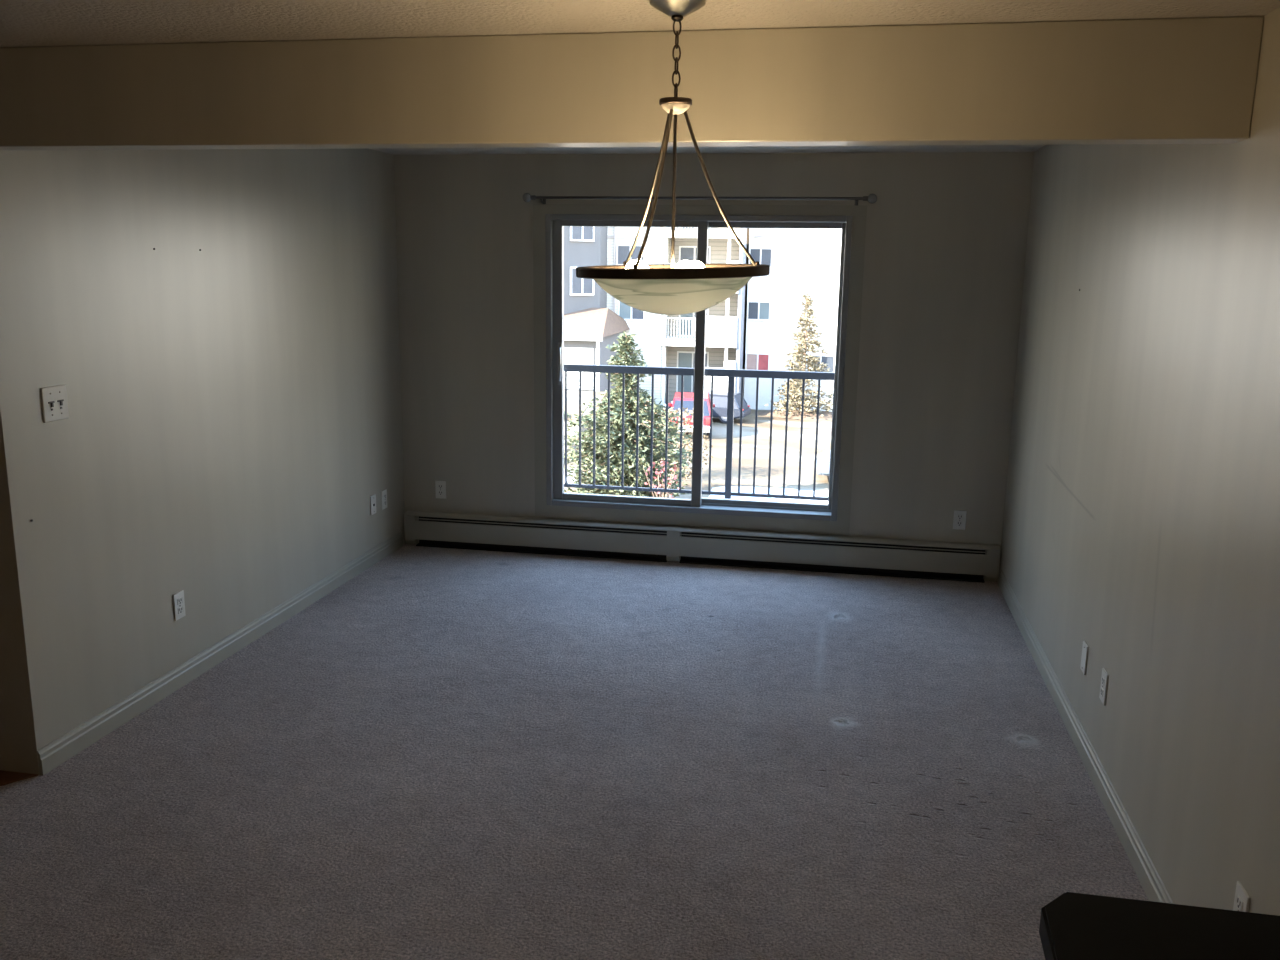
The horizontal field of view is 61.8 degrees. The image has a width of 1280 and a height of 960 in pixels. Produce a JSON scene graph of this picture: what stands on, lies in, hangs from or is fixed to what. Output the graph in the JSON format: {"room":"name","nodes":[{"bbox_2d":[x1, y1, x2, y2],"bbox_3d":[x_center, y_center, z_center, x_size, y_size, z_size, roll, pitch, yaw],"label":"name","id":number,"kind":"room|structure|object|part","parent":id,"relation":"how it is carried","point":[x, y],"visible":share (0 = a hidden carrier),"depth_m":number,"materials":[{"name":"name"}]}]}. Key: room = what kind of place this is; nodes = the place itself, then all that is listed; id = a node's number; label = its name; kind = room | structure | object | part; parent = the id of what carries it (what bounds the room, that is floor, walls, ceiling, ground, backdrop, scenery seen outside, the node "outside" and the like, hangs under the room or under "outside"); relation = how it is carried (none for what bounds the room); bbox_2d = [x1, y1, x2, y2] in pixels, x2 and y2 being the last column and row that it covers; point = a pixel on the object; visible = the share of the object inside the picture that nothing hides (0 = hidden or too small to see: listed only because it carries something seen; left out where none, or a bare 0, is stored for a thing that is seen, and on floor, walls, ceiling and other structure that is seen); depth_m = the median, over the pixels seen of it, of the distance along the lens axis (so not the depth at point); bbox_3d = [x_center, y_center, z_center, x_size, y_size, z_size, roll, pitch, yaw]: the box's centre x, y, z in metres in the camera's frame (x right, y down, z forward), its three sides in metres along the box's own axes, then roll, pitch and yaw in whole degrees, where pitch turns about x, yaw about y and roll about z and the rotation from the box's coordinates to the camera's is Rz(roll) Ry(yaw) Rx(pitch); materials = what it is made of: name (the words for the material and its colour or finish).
{"room":"empty living room","nodes":[
{"label":"empty living room","id":0,"kind":"room"},
{"bbox_2d":[0,688,9,770],"bbox_3d":[-3.091,-0.203,3.805,1.750,2.440,0.120,3,12,10],"label":"wall","id":1,"kind":"structure","parent":0,"point":[4,761],"depth_m":3.82,"materials":[{"name":"brown wood"}]},
{"bbox_2d":[0,148,404,774],"bbox_3d":[-1.864,-0.481,5.248,0.120,2.440,3.461,3,12,10],"label":"wall","id":2,"kind":"structure","parent":0,"point":[227,438],"depth_m":4.48,"materials":[{"name":"white paint"}]},
{"bbox_2d":[41,385,68,422],"bbox_3d":[-2.071,-0.271,3.792,0.013,0.122,0.122,3,12,10],"label":"light switch","id":3,"kind":"object","parent":2,"relation":"attached to","point":[54,398],"visible":1,"depth_m":3.79,"materials":[{"name":"white plastic"}]},
{"bbox_2d":[173,590,185,620],"bbox_3d":[-1.971,0.537,4.578,0.010,0.116,0.072,3,12,10],"label":"power outlet","id":4,"kind":"object","parent":2,"relation":"attached to","point":[178,598],"visible":1,"depth_m":4.57,"materials":[{"name":"white plastic"}]},
{"bbox_2d":[177,597,181,604],"bbox_3d":[-1.968,0.517,4.574,0.004,0.027,0.033,3,12,10],"label":"socket","id":5,"kind":"object","parent":4,"relation":"attached to","point":[179,599],"depth_m":4.57,"materials":[{"name":"white plastic"}]},
{"bbox_2d":[178,606,182,613],"bbox_3d":[-1.968,0.557,4.582,0.004,0.027,0.033,3,12,10],"label":"socket","id":6,"kind":"object","parent":4,"relation":"attached to","point":[180,608],"depth_m":4.58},
{"bbox_2d":[37,532,402,775],"bbox_3d":[-1.835,0.694,5.358,0.014,0.094,3.225,3,12,10],"label":"baseboard","id":7,"kind":"structure","parent":2,"relation":"attached to","point":[57,752],"depth_m":4.70,"materials":[{"name":"white wood"}]},
{"bbox_2d":[370,494,375,514],"bbox_3d":[-1.609,0.149,6.462,0.010,0.116,0.072,3,12,10],"label":"wall plate","id":8,"kind":"object","parent":2,"relation":"attached to","point":[373,497],"visible":1,"depth_m":6.45,"materials":[{"name":"white plastic"}]},
{"bbox_2d":[381,489,386,509],"bbox_3d":[-1.580,0.121,6.619,0.010,0.116,0.072,3,12,10],"label":"power outlet","id":9,"kind":"object","parent":2,"relation":"attached to","point":[383,493],"visible":1,"depth_m":6.61,"materials":[{"name":"white plastic"}]},
{"bbox_2d":[0,543,1148,959],"bbox_3d":[-1.437,1.382,2.544,5.808,0.124,9.236,3,12,10],"label":"floor","id":10,"kind":"structure","parent":0,"point":[446,753],"depth_m":3.78,"materials":[{"name":"carpet"}]},
{"bbox_2d":[1039,892,1279,959],"bbox_3d":[0.745,1.136,0.929,0.724,1.070,0.923,3,12,10],"label":"countertop","id":11,"kind":"structure","parent":10,"relation":"on","point":[1073,926],"depth_m":1.24,"materials":[{"name":"black laminate"}]},
{"bbox_2d":[0,0,1279,154],"bbox_3d":[-1.402,-1.139,2.030,5.808,0.150,9.236,3,12,10],"label":"ceiling","id":12,"kind":"structure","parent":0,"point":[23,23],"depth_m":2.77,"materials":[{"name":"beige paint"}]},
{"bbox_2d":[0,16,1263,149],"bbox_3d":[-1.245,-1.156,3.230,5.687,0.291,0.117,3,12,10],"label":"beam","id":13,"kind":"structure","parent":12,"relation":"attached to","point":[1166,80],"depth_m":2.94,"materials":[{"name":"beige paint"}]},
{"bbox_2d":[576,0,769,314],"bbox_3d":[0.082,-0.765,2.529,0.466,0.742,0.466,3,12,10],"label":"pendant lamp","id":14,"kind":"object","parent":12,"relation":"hanging from","point":[684,287],"visible":1,"depth_m":2.47,"materials":[{"name":"white glass"}]},
{"bbox_3d":[0.018,-0.712,2.633,0.008,0.370,0.193,-7,14,-34],"label":"arm","id":15,"kind":"part","parent":14,"relation":"part of","materials":[{"name":"silver metal"}]},
{"bbox_3d":[0.033,-0.670,2.446,0.008,0.376,0.193,6,13,25],"label":"arm","id":16,"kind":"part","parent":14,"relation":"part of","materials":[{"name":"silver metal"}]},
{"bbox_3d":[0.079,-0.454,2.593,0.403,0.105,0.403,2,13,11],"label":"lamp shade","id":17,"kind":"part","parent":14,"relation":"part of","materials":[{"name":"white glass"}]},
{"bbox_3d":[0.081,-0.661,2.550,0.008,0.406,0.008,3,12,10],"label":"stem","id":18,"kind":"part","parent":14,"relation":"part of","materials":[{"name":"silver metal"}]},
{"bbox_2d":[675,260,695,267],"bbox_3d":[0.101,-0.488,2.523,0.073,0.060,0.096,3,12,10],"label":"socket","id":19,"kind":"object","parent":14,"relation":"attached to","point":[682,264],"depth_m":2.48,"materials":[{"name":"white"}]},
{"bbox_2d":[691,260,704,267],"bbox_3d":[0.121,-0.510,2.631,0.073,0.060,0.096,3,12,10],"label":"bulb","id":20,"kind":"object","parent":14,"relation":"attached to","point":[698,264],"depth_m":2.63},
{"bbox_3d":[0.191,-0.695,2.552,0.193,0.366,0.008,0,12,-4],"label":"arm","id":21,"kind":"part","parent":14,"relation":"part of","materials":[{"name":"silver metal"}]},
{"bbox_2d":[394,152,1033,580],"bbox_3d":[0.327,-0.706,6.496,3.958,2.440,0.160,3,12,10],"label":"wall","id":22,"kind":"structure","parent":0,"point":[947,232],"depth_m":6.29,"materials":[{"name":"grey paint"}]},
{"bbox_2d":[435,481,445,498],"bbox_3d":[-1.280,0.062,6.870,0.072,0.116,0.010,3,12,10],"label":"power outlet","id":23,"kind":"object","parent":22,"relation":"attached to","point":[440,486],"visible":1,"depth_m":6.87,"materials":[{"name":"white plastic"}]},
{"bbox_2d":[533,204,866,533],"bbox_3d":[0.321,-0.674,6.473,1.958,1.917,0.200,3,12,10],"label":"window","id":24,"kind":"structure","parent":22,"relation":"in","point":[549,220],"depth_m":6.45,"materials":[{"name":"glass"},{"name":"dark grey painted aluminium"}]},
{"bbox_3d":[-0.494,-0.708,6.551,0.028,0.260,0.065,2,12,4],"label":"handle","id":25,"kind":"part","parent":24,"relation":"part of","materials":[{"name":"metal"}]},
{"bbox_3d":[-0.073,-0.700,6.526,0.937,1.713,0.045,3,12,10],"label":"sash","id":26,"kind":"part","parent":24,"relation":"part of","materials":[{"name":"white plastic"}]},
{"bbox_3d":[0.758,-0.672,6.446,0.863,1.713,0.045,3,12,10],"label":"sash","id":27,"kind":"part","parent":24,"relation":"part of","materials":[{"name":"white plastic"}]},
{"bbox_2d":[523,193,876,204],"bbox_3d":[0.319,-1.605,6.180,2.054,0.097,0.102,3,12,10],"label":"curtain rod","id":28,"kind":"object","parent":22,"relation":"attached to","point":[872,198],"visible":1,"depth_m":6.13,"materials":[{"name":"brown metal"}]},
{"bbox_3d":[0.315,-1.622,6.153,1.945,0.016,0.016,3,12,10],"label":"rod","id":29,"kind":"part","parent":28,"relation":"part of","materials":[{"name":"brown metal"}]},
{"bbox_2d":[404,510,999,582],"bbox_3d":[0.294,0.402,6.604,3.677,0.222,0.073,3,12,10],"label":"baseboard heater","id":30,"kind":"object","parent":22,"relation":"attached to","point":[890,557],"visible":1,"depth_m":6.56,"materials":[{"name":"metal"}]},
{"bbox_3d":[-0.641,0.362,6.743,1.641,0.124,0.008,3,12,10],"label":"panel","id":31,"kind":"part","parent":30,"relation":"part of","materials":[{"name":"metal"}]},
{"bbox_3d":[-0.634,0.358,6.779,1.641,0.212,0.061,3,12,10],"label":"plate","id":32,"kind":"part","parent":30,"relation":"part of","materials":[{"name":"white metal"}]},
{"bbox_3d":[1.141,0.449,6.457,1.812,0.212,0.061,3,12,10],"label":"plate","id":33,"kind":"part","parent":30,"relation":"part of","materials":[{"name":"white metal"}]},
{"bbox_3d":[1.134,0.452,6.421,1.812,0.124,0.008,3,12,10],"label":"panel","id":34,"kind":"part","parent":30,"relation":"part of","materials":[{"name":"metal"}]},
{"bbox_2d":[953,510,966,529],"bbox_3d":[1.882,0.237,6.300,0.072,0.116,0.010,3,12,10],"label":"power outlet","id":35,"kind":"object","parent":22,"relation":"attached to","point":[959,519],"visible":1,"depth_m":6.30,"materials":[{"name":"white plastic"}]},
{"bbox_2d":[999,7,1279,915],"bbox_3d":[1.375,0.272,1.782,0.120,2.440,9.236,3,12,10],"label":"wall","id":36,"kind":"structure","parent":0,"point":[1141,524],"depth_m":3.20,"materials":[{"name":"white paint"}]},
{"bbox_2d":[1080,640,1088,674],"bbox_3d":[1.714,0.685,4.128,0.009,0.116,0.072,3,12,10],"label":"wall plate","id":37,"kind":"object","parent":36,"relation":"attached to","point":[1084,657],"visible":1,"depth_m":4.12,"materials":[{"name":"white plastic"}]},
{"bbox_2d":[998,569,1173,903],"bbox_3d":[1.281,1.431,1.964,0.014,0.094,8.901,3,12,10],"label":"baseboard","id":38,"kind":"structure","parent":36,"relation":"attached to","point":[1146,872],"depth_m":3.88,"materials":[{"name":"white wood"}]},
{"bbox_2d":[1099,668,1108,705],"bbox_3d":[1.655,0.737,3.820,0.010,0.116,0.072,3,12,10],"label":"power outlet","id":39,"kind":"object","parent":36,"relation":"attached to","point":[1104,678],"visible":1,"depth_m":3.80,"materials":[{"name":"white plastic"}]},
{"bbox_2d":[1233,881,1249,911],"bbox_3d":[1.402,1.008,2.501,0.010,0.116,0.072,3,12,10],"label":"power outlet","id":40,"kind":"object","parent":36,"relation":"attached to","point":[1242,899],"visible":0.6,"depth_m":2.49,"materials":[{"name":"white plastic"}]},
{"bbox_2d":[1236,895,1242,910],"bbox_3d":[1.400,0.988,2.497,0.004,0.027,0.033,3,12,10],"label":"socket","id":41,"kind":"object","parent":40,"relation":"attached to","point":[1239,898],"depth_m":2.49,"materials":[{"name":"white plastic"}]},
{"bbox_3d":[0.348,0.448,7.521,7.250,0.170,0.954,3,12,10],"label":"floor","id":42,"kind":"structure","parent":0,"visible":0},
{"bbox_2d":[564,364,834,500],"bbox_3d":[0.435,-0.260,7.804,7.194,1.107,0.050,3,12,10],"label":"balcony railing","id":43,"kind":"object","parent":42,"relation":"on","point":[731,374],"visible":0.25,"depth_m":7.77,"materials":[{"name":"grey metal"}]},
{"bbox_3d":[0.430,0.089,7.876,7.150,0.023,0.024,3,12,10],"label":"rail","id":44,"kind":"part","parent":43,"relation":"part of","materials":[{"name":"grey metal"}]},
{"bbox_3d":[0.442,-0.777,7.699,7.150,0.052,0.050,3,12,10],"label":"rail","id":45,"kind":"part","parent":43,"relation":"part of","materials":[{"name":"grey metal"}]},
{"bbox_3d":[0.649,-0.224,7.771,0.044,1.055,0.044,3,12,10],"label":"post","id":46,"kind":"part","parent":43,"relation":"part of","materials":[{"name":"grey metal"}]},
{"label":"outside","id":47,"kind":"structure","parent":0,"visible":0},
{"bbox_2d":[564,409,831,498],"bbox_3d":[7.603,-6.407,68.247,130.000,0.300,123.200,3,12,10],"label":"ground","id":48,"kind":"structure","parent":47,"point":[719,429],"depth_m":40.69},
{"bbox_2d":[564,476,574,483],"bbox_3d":[-2.696,-0.028,35.314,1.770,0.140,1.158,10,15,39],"label":"snow","id":49,"kind":"object","parent":48,"relation":"on","point":[569,480],"visible":0.16,"depth_m":35.06,"materials":[{"name":"white snow"}]},
{"bbox_2d":[564,390,607,458],"bbox_3d":[-7.289,-2.312,42.239,10.400,1.720,8.600,3,12,10],"label":"bank","id":50,"kind":"object","parent":48,"relation":"on","point":[572,396],"depth_m":43.90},
{"bbox_2d":[564,405,586,419],"bbox_3d":[-7.220,-2.896,43.301,10.100,0.400,1.500,3,12,10],"label":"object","id":51,"kind":"object","parent":50,"relation":"on","point":[571,409],"visible":0.14,"depth_m":42.64,"materials":[{"name":"white"}]},
{"bbox_2d":[564,331,702,497],"bbox_3d":[-0.269,-1.749,31.425,4.394,5.236,4.477,7,13,28],"label":"spruce tree","id":52,"kind":"object","parent":48,"relation":"on","point":[627,357],"visible":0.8,"depth_m":30.85,"materials":[{"name":"green plant"}]},
{"bbox_2d":[642,461,678,497],"bbox_3d":[0.502,0.454,28.628,1.242,1.992,1.272,-8,14,-35],"label":"shrub","id":53,"kind":"object","parent":48,"relation":"on","point":[654,463],"visible":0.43,"depth_m":28.52,"materials":[{"name":"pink plant"}]},
{"bbox_2d":[658,407,714,479],"bbox_3d":[1.323,-1.210,35.846,2.460,2.495,2.363,3,12,10],"label":"shrub","id":54,"kind":"object","parent":48,"relation":"on","point":[686,412],"visible":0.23,"depth_m":35.64,"materials":[{"name":"green plant"}]},
{"bbox_2d":[669,392,714,436],"bbox_3d":[2.206,-2.910,45.885,2.020,1.650,4.460,1,12,3],"label":"car","id":55,"kind":"object","parent":48,"relation":"on","point":[688,397],"visible":0.35,"depth_m":43.99,"materials":[{"name":"red paint"}]},
{"bbox_2d":[706,417,709,424],"bbox_3d":[2.789,-2.410,43.770,0.180,0.292,0.100,1,12,3],"label":"tail lamp","id":56,"kind":"object","parent":55,"relation":"attached to","point":[707,418],"depth_m":43.73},
{"bbox_2d":[564,226,841,421],"bbox_3d":[8.770,-8.992,51.498,34.000,11.500,18.040,3,12,10],"label":"apartment building","id":57,"kind":"structure","parent":48,"relation":"on","point":[752,329],"depth_m":50.98,"materials":[{"name":"beige"}]},
{"bbox_3d":[-2.862,-8.907,47.913,0.560,1.190,0.025,-7,14,-34],"label":"pane","id":58,"kind":"part","parent":57,"relation":"part of","materials":[{"name":"blue glass"}]},
{"bbox_3d":[-2.829,-11.248,47.435,0.560,1.210,0.025,-7,14,-34],"label":"pane","id":59,"kind":"part","parent":57,"relation":"part of","materials":[{"name":"blue glass"}]},
{"bbox_3d":[-2.350,-8.970,48.258,0.560,1.190,0.025,-7,14,-34],"label":"pane","id":60,"kind":"part","parent":57,"relation":"part of","materials":[{"name":"glass"}]},
{"bbox_3d":[-2.318,-11.311,47.780,0.560,1.210,0.025,-7,14,-34],"label":"pane","id":61,"kind":"part","parent":57,"relation":"part of","materials":[{"name":"blue glass"}]},
{"bbox_3d":[-1.799,-4.048,45.487,0.140,3.930,0.040,3,12,10],"label":"corner trim","id":62,"kind":"part","parent":57,"relation":"part of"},
{"bbox_3d":[-0.767,-10.492,49.894,0.615,0.920,0.025,3,12,10],"label":"pane","id":63,"kind":"part","parent":57,"relation":"part of","materials":[{"name":"blue glass"}]},
{"bbox_3d":[-0.715,-8.028,50.381,0.590,0.940,0.025,3,12,10],"label":"pane","id":64,"kind":"part","parent":57,"relation":"part of","materials":[{"name":"blue glass"}]},
{"bbox_3d":[-0.104,-10.458,49.774,0.615,0.920,0.025,3,12,10],"label":"pane","id":65,"kind":"part","parent":57,"relation":"part of","materials":[{"name":"blue glass"}]},
{"bbox_3d":[-0.076,-7.996,50.265,0.590,0.940,0.025,3,12,10],"label":"pane","id":66,"kind":"part","parent":57,"relation":"part of","materials":[{"name":"blue glass"}]},
{"bbox_3d":[2.007,-7.092,50.082,1.600,1.000,0.040,3,12,10],"label":"balcony rail","id":67,"kind":"part","parent":57,"relation":"part of","materials":[{"name":"white metal"}]},
{"bbox_3d":[2.173,-5.227,52.157,0.715,2.020,0.025,3,12,10],"label":"pane","id":68,"kind":"part","parent":57,"relation":"part of","materials":[{"name":"glass"}]},
{"bbox_3d":[2.235,-7.881,51.610,0.665,1.840,0.025,3,12,10],"label":"pane","id":69,"kind":"part","parent":57,"relation":"part of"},
{"bbox_3d":[2.231,-10.273,51.129,0.690,1.720,0.025,3,12,10],"label":"pane","id":70,"kind":"part","parent":57,"relation":"part of","materials":[{"name":"glass"}]},
{"bbox_3d":[2.935,-5.189,52.019,0.715,2.020,0.025,3,12,10],"label":"pane","id":71,"kind":"part","parent":57,"relation":"part of","materials":[{"name":"glass"}]},
{"bbox_3d":[2.947,-7.845,51.481,0.665,1.840,0.025,3,12,10],"label":"pane","id":72,"kind":"part","parent":57,"relation":"part of","materials":[{"name":"glass"}]},
{"bbox_3d":[2.968,-10.236,50.995,0.690,1.720,0.025,3,12,10],"label":"pane","id":73,"kind":"part","parent":57,"relation":"part of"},
{"bbox_3d":[5.498,-5.813,52.752,0.540,0.860,0.025,3,12,10],"label":"pane","id":74,"kind":"part","parent":57,"relation":"part of","materials":[{"name":"pink glass"}]},
{"bbox_3d":[5.518,-8.273,52.252,0.510,0.880,0.025,3,12,10],"label":"pane","id":75,"kind":"part","parent":57,"relation":"part of","materials":[{"name":"blue glass"}]},
{"bbox_3d":[5.552,-10.742,51.748,0.510,0.920,0.025,3,12,10],"label":"pane","id":76,"kind":"part","parent":57,"relation":"part of","materials":[{"name":"blue glass"}]},
{"bbox_3d":[6.088,-5.783,52.645,0.540,0.860,0.025,3,12,10],"label":"pane","id":77,"kind":"part","parent":57,"relation":"part of","materials":[{"name":"red glass"}]},
{"bbox_3d":[6.078,-8.244,52.151,0.510,0.880,0.025,3,12,10],"label":"pane","id":78,"kind":"part","parent":57,"relation":"part of","materials":[{"name":"blue glass"}]},
{"bbox_3d":[6.112,-10.713,51.647,0.510,0.920,0.025,3,12,10],"label":"pane","id":79,"kind":"part","parent":57,"relation":"part of","materials":[{"name":"blue glass"}]},
{"bbox_3d":[9.144,-5.628,52.091,0.640,0.860,0.025,3,12,10],"label":"pane","id":80,"kind":"part","parent":57,"relation":"part of","materials":[{"name":"glass"}]},
{"bbox_2d":[663,391,750,423],"bbox_3d":[3.070,-3.405,49.291,3.860,1.280,1.860,5,12,18],"label":"car","id":81,"kind":"object","parent":48,"relation":"on","point":[720,398],"visible":0.35,"depth_m":48.36,"materials":[{"name":"paint"}]},
{"bbox_2d":[709,486,827,503],"bbox_3d":[4.845,0.568,32.855,5.733,0.160,3.458,3,12,10],"label":"snow","id":82,"kind":"object","parent":48,"relation":"on","point":[743,489],"visible":0.41,"depth_m":33.26,"materials":[{"name":"white snow"}]},
{"bbox_2d":[758,410,831,421],"bbox_3d":[8.042,-3.137,50.917,5.281,0.280,2.924,3,12,10],"label":"bed","id":83,"kind":"object","parent":48,"relation":"on","point":[827,416],"visible":0.52,"depth_m":50.33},
{"bbox_2d":[765,292,832,416],"bbox_3d":[7.636,-5.876,50.078,3.464,5.764,3.478,3,12,10],"label":"spruce tree","id":84,"kind":"object","parent":83,"relation":"on","point":[795,385],"visible":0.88,"depth_m":50.05,"materials":[{"name":"green plant"}]},
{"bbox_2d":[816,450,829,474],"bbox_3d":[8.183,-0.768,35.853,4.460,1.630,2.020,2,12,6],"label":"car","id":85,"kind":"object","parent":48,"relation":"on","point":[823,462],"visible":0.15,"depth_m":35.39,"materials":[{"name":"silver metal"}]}
]}

